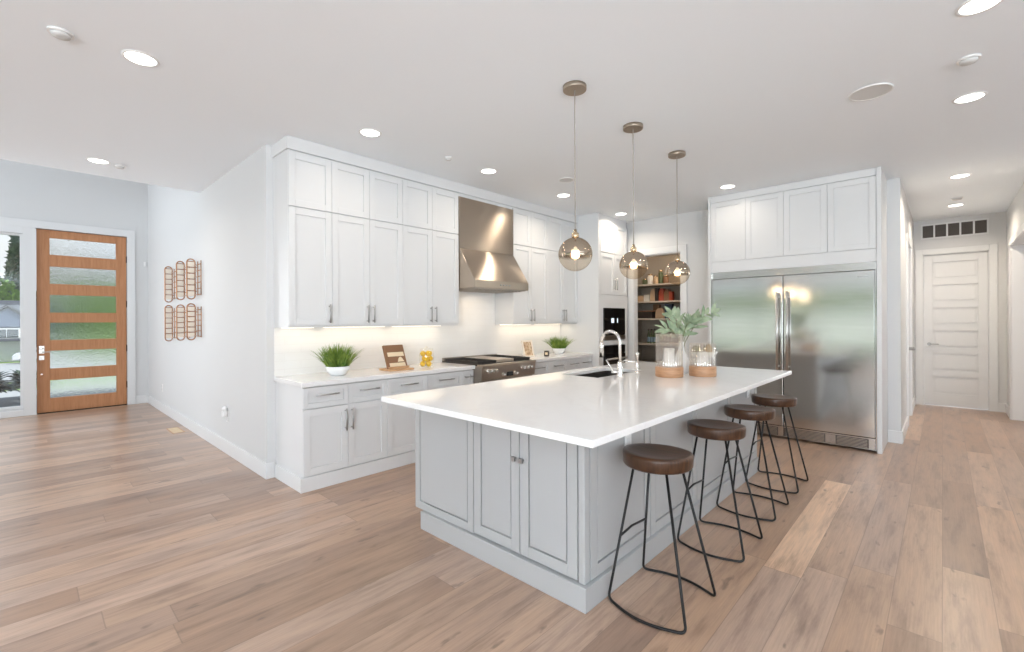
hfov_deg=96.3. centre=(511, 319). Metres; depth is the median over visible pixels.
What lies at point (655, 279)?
storage jar
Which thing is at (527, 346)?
print
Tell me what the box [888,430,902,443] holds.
baseboard
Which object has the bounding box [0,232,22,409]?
window
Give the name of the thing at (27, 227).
trim
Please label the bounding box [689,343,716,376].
candle holder
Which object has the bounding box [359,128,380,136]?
recessed light
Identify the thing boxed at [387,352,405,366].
art
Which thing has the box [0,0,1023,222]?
ceiling
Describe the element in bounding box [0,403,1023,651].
floor
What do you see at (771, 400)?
bar stool
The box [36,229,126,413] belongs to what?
door
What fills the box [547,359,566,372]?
base cabinet
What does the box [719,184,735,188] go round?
recessed light
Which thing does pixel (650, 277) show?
storage jar
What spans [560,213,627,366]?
tall cabinet
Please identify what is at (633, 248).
socket
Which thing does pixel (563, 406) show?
island countertop
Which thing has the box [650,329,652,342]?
bottle
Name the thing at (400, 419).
base cabinet
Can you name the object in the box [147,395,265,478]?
baseboard
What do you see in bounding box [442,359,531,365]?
cooktop
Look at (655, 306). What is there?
packet
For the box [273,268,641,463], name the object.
wall
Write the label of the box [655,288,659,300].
packet
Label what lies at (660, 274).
storage jar
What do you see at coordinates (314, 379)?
countertop
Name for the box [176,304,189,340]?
wall rack
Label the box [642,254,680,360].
wall
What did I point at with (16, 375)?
shrub
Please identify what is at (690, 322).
branch
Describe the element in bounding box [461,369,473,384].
base cabinet
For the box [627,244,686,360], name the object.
trim
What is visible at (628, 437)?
power outlet
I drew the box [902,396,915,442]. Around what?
baseboard
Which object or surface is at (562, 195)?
recessed light
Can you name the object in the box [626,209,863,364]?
wall
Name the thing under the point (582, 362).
base cabinet
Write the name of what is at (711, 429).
bar stool
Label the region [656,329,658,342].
bottle
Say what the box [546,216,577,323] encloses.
upper cabinet
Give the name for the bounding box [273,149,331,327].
upper cabinet
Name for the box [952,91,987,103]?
recessed light
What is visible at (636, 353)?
tap
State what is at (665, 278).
storage jar
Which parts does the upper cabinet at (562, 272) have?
door, door, door, door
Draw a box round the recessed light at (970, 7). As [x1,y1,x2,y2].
[955,0,1003,16]
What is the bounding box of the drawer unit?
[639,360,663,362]
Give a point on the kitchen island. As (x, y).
(546, 513)
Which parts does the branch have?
stem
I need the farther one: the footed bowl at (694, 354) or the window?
the window
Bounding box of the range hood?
[458,196,527,293]
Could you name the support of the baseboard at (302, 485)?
attached to the wall at (476, 333)
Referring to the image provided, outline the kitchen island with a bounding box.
[415,387,759,613]
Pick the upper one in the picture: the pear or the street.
the pear
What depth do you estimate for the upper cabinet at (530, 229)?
6.23 m
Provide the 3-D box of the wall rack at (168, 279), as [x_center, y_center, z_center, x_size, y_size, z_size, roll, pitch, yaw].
[-4.842,-0.514,6.521,0.314,0.525,0.113,0,0,43]
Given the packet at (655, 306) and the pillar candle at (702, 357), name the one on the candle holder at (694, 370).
the pillar candle at (702, 357)
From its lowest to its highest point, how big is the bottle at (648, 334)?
0.268 m
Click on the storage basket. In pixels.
(641, 314)
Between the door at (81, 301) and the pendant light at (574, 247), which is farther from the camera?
the door at (81, 301)
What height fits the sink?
0.211 m
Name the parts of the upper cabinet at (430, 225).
door, door, door, door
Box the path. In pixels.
[0,389,36,397]
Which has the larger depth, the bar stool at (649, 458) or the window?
the window
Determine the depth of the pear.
4.12 m
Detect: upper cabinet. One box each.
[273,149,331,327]
[323,160,402,327]
[392,178,458,326]
[495,207,547,324]
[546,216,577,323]
[711,184,783,272]
[783,168,876,267]
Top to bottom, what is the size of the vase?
0.276 m
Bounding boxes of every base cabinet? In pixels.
[276,379,386,477]
[387,371,461,456]
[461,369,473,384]
[532,361,547,375]
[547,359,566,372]
[565,356,591,370]
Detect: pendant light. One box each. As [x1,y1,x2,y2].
[558,80,591,259]
[619,122,647,268]
[665,150,689,275]
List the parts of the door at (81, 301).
handle, sill, pane, pane, pane, pane, pane, pane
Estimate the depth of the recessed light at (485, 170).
4.90 m
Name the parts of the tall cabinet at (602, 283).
door, door, rail, rail, door, door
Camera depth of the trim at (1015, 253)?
6.35 m
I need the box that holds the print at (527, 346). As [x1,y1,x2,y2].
[523,342,532,355]
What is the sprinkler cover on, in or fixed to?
attached to the ceiling
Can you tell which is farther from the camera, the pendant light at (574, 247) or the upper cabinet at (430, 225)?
the upper cabinet at (430, 225)
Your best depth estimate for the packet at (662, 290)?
8.53 m
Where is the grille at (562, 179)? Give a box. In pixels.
[560,178,572,181]
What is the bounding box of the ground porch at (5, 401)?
[0,395,36,406]
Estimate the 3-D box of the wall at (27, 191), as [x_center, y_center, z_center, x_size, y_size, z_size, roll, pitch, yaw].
[-8.728,-1.342,5.648,0.150,5.600,6.700,0,0,43]
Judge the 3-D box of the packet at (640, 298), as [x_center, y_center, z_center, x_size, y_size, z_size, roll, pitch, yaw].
[2.502,-0.411,8.854,0.115,0.120,0.100,0,0,43]
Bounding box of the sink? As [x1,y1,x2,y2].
[575,371,628,377]
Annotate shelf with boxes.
[638,282,679,287]
[638,300,679,303]
[638,318,676,319]
[638,342,677,345]
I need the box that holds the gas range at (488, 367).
[442,354,535,383]
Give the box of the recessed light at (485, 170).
[480,168,496,173]
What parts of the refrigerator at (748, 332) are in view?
handle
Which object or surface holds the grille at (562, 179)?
attached to the ceiling speaker at (566, 179)
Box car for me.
[11,347,36,360]
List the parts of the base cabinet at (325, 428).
drawer, door, handle, handle, drawer, door, handle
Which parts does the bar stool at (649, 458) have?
leg frame, seat, leg frame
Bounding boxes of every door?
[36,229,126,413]
[924,251,987,409]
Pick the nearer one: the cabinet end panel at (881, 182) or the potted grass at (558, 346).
the cabinet end panel at (881, 182)
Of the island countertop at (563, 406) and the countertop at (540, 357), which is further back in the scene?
the countertop at (540, 357)
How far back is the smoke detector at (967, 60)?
2.80 m
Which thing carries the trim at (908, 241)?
attached to the wall at (900, 222)
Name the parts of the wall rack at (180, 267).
frame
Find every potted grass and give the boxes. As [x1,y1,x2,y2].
[309,344,363,375]
[545,336,574,353]
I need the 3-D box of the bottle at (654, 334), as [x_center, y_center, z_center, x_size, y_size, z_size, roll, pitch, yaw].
[2.681,0.304,8.621,0.056,0.268,0.056,0,0,43]
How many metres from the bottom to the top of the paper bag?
0.199 m
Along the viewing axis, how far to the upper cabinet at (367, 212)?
4.46 m
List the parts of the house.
pane, garage door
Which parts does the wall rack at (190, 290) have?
frame, wall rod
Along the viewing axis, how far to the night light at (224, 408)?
4.88 m
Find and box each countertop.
[274,362,474,387]
[381,361,791,447]
[517,352,592,361]
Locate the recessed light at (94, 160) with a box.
[85,157,110,163]
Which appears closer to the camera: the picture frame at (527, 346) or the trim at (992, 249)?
the picture frame at (527, 346)
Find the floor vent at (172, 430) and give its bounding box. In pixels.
[166,427,184,433]
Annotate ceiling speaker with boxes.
[559,177,573,182]
[849,83,893,100]
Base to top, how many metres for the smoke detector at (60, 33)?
0.030 m
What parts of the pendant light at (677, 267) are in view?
ceiling plate, globe, cord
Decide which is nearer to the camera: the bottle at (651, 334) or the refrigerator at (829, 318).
the refrigerator at (829, 318)
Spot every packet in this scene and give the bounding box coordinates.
[638,295,643,301]
[644,295,649,300]
[650,289,654,300]
[653,304,660,310]
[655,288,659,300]
[659,288,665,300]
[664,289,670,300]
[665,304,673,317]
[669,291,673,300]
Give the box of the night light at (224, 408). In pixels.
[222,406,226,416]
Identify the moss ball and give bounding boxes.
[691,345,700,351]
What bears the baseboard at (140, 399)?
attached to the wall at (27, 191)
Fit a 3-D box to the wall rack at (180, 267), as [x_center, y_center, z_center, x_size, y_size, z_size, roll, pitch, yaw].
[-4.309,-0.526,6.021,0.314,0.525,0.113,0,0,43]
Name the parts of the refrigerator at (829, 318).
handle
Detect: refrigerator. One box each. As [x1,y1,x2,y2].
[712,276,784,436]
[783,270,875,450]
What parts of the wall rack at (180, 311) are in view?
frame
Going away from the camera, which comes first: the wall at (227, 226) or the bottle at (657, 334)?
the wall at (227, 226)
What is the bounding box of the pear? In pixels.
[704,344,713,351]
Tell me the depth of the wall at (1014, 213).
6.34 m
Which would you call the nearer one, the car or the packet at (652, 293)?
the packet at (652, 293)
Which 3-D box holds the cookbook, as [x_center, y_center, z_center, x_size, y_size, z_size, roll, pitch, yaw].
[-1.205,0.379,4.727,0.122,0.240,0.233,0,0,43]
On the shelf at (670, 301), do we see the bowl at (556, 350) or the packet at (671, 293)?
the packet at (671, 293)
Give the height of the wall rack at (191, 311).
0.465 m
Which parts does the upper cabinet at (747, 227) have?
door, door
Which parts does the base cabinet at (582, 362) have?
drawer, drawer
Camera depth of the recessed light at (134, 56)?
2.77 m
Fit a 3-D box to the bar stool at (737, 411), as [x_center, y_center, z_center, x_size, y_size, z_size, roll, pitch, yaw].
[1.820,1.037,3.473,0.405,0.748,0.493,0,0,43]
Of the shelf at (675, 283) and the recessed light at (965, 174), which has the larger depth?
the shelf at (675, 283)
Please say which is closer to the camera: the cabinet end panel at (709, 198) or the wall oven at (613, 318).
the cabinet end panel at (709, 198)
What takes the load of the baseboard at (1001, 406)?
attached to the wall at (1014, 213)
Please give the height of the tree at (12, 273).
18.555 m
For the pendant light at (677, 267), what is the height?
1.260 m
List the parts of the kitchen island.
panel, door, door, corner post, panel, panel, panel, panel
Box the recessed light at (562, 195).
[556,193,570,197]
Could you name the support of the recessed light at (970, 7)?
in the ceiling
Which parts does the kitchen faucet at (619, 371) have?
spout, lever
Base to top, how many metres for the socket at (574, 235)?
0.061 m
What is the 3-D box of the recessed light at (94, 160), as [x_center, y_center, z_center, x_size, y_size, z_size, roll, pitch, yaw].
[-4.089,-1.571,4.535,0.186,0.006,0.186,0,0,43]
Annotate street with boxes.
[0,362,36,381]
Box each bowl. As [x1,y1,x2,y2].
[325,365,349,375]
[552,348,565,353]
[689,351,716,357]
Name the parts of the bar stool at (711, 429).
leg frame, seat, leg frame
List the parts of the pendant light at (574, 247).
globe, cord, ceiling plate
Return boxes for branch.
[654,302,720,345]
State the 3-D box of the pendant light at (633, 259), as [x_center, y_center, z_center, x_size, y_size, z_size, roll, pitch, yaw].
[0.997,-0.965,3.771,0.230,1.260,0.230,0,0,43]
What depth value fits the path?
11.28 m
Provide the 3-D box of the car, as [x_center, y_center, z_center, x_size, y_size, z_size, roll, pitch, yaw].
[-41.621,3.076,41.123,1.800,1.444,4.375,0,0,43]
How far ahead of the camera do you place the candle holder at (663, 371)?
3.74 m
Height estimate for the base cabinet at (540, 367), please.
0.873 m
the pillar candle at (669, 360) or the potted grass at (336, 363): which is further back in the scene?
the potted grass at (336, 363)
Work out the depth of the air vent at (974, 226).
7.24 m
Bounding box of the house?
[0,300,36,361]
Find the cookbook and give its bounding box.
[382,345,406,368]
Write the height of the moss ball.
0.097 m
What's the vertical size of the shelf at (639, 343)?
0.030 m
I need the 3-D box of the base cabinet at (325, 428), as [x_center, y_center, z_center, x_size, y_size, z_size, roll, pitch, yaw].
[-1.653,0.991,4.253,0.638,0.873,0.783,0,0,43]
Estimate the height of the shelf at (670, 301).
0.030 m
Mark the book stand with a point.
(396, 368)
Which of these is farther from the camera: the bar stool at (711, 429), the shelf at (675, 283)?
the shelf at (675, 283)
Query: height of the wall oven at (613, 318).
0.485 m
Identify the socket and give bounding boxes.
[571,229,578,237]
[630,244,636,250]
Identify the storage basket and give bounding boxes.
[638,311,655,317]
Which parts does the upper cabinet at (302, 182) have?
door, door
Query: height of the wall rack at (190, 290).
0.515 m
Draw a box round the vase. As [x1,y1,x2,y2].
[674,342,688,373]
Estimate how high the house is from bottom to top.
5.900 m
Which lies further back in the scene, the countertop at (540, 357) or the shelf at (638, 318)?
the shelf at (638, 318)
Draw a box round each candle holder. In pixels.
[655,360,683,377]
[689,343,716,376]
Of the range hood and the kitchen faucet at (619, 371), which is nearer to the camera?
the kitchen faucet at (619, 371)
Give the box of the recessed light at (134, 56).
[120,49,159,66]
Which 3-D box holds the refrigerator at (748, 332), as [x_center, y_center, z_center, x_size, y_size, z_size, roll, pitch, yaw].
[3.097,0.439,5.901,0.810,1.935,0.718,0,0,43]
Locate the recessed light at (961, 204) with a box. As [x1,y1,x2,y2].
[947,203,964,206]
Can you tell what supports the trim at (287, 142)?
attached to the wall at (476, 333)
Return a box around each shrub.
[0,371,19,392]
[8,370,36,391]
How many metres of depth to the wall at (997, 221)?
6.93 m
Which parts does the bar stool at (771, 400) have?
seat, leg frame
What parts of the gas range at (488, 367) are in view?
rail, control panel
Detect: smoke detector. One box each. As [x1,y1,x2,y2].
[46,26,74,40]
[951,197,962,200]
[956,54,980,65]
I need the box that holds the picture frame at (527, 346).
[521,340,534,356]
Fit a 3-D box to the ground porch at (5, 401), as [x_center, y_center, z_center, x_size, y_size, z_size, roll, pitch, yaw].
[-7.878,1.529,8.770,2.899,0.090,14.000,0,0,43]
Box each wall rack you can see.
[164,266,176,302]
[164,305,175,340]
[176,261,189,299]
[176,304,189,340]
[186,258,201,299]
[186,303,201,339]
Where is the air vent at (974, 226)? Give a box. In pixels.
[921,218,988,239]
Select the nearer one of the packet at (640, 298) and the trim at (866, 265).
the trim at (866, 265)
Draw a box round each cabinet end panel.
[708,197,716,364]
[876,166,887,453]
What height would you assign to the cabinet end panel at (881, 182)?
3.010 m
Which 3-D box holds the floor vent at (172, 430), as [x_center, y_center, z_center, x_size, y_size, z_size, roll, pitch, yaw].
[-4.390,1.437,5.983,0.400,0.004,0.130,0,0,43]
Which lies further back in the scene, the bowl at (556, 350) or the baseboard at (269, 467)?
the bowl at (556, 350)
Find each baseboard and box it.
[136,395,147,403]
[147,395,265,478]
[265,462,274,478]
[275,450,414,493]
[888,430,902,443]
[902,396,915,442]
[998,403,1008,416]
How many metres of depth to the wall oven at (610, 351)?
7.05 m
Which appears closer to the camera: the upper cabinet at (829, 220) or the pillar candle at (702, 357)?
the pillar candle at (702, 357)
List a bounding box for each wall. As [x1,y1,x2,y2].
[0,159,148,411]
[148,144,273,462]
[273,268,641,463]
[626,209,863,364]
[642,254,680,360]
[887,178,913,430]
[914,212,1006,402]
[1006,183,1023,404]
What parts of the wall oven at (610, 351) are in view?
glass door, control panel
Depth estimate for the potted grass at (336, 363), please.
4.19 m
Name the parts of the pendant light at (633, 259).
ceiling plate, globe, cord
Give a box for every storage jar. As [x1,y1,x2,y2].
[648,274,652,283]
[653,275,657,283]
[658,270,662,282]
[663,275,668,282]
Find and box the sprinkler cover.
[114,164,124,168]
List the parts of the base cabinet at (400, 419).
door, drawer, drawer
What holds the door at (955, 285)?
in the wall at (997, 221)
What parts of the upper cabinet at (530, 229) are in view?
door, door, door, door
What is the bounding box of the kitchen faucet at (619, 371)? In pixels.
[599,330,623,376]
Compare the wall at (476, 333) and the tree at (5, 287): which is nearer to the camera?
the wall at (476, 333)
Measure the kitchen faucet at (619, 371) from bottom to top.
0.389 m
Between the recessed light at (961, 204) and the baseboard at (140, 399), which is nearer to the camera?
the recessed light at (961, 204)
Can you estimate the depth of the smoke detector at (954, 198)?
6.05 m
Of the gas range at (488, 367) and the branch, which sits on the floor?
the gas range at (488, 367)
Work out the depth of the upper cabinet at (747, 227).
5.69 m
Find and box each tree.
[0,278,19,300]
[1,235,19,299]
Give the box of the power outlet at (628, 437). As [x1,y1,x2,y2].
[625,434,631,445]
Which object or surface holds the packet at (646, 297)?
on the shelf at (670, 301)
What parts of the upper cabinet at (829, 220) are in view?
door, door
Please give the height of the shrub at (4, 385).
0.597 m
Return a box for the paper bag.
[655,308,664,317]
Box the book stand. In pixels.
[379,365,413,371]
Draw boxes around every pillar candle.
[664,348,674,366]
[697,351,707,365]
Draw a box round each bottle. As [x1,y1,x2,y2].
[647,329,649,342]
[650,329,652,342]
[653,329,655,342]
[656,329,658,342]
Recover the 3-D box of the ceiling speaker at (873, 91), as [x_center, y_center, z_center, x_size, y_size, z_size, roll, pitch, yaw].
[2.520,-1.598,3.224,0.250,0.008,0.250,0,0,43]
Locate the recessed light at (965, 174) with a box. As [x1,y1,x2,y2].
[949,173,971,178]
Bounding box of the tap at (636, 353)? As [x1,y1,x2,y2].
[622,352,639,372]
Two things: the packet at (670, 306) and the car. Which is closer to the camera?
the packet at (670, 306)
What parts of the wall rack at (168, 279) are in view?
frame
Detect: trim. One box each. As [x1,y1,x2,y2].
[0,217,135,418]
[271,135,577,223]
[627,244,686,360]
[711,262,876,451]
[906,233,912,426]
[915,244,997,411]
[1008,223,1023,420]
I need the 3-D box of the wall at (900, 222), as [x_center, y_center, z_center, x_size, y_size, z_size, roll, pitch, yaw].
[5.480,-0.110,6.432,0.120,3.012,3.280,0,0,43]
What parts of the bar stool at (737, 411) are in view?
seat, leg frame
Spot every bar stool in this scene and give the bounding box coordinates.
[608,443,715,634]
[677,419,762,562]
[716,404,788,521]
[745,394,808,493]
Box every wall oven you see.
[603,308,624,339]
[603,344,627,365]
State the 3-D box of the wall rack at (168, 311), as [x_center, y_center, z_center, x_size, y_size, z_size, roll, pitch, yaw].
[-4.839,0.046,6.521,0.314,0.525,0.113,0,0,43]
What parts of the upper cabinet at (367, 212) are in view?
door, door, door, door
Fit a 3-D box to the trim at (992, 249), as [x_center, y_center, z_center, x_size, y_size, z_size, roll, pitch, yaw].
[7.036,0.119,7.289,0.935,2.540,0.140,0,0,43]
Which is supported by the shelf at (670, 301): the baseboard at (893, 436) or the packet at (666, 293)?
the packet at (666, 293)
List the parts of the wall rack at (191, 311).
frame, wall rod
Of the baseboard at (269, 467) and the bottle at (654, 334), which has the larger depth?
the bottle at (654, 334)
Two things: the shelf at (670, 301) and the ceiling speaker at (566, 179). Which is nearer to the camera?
the ceiling speaker at (566, 179)

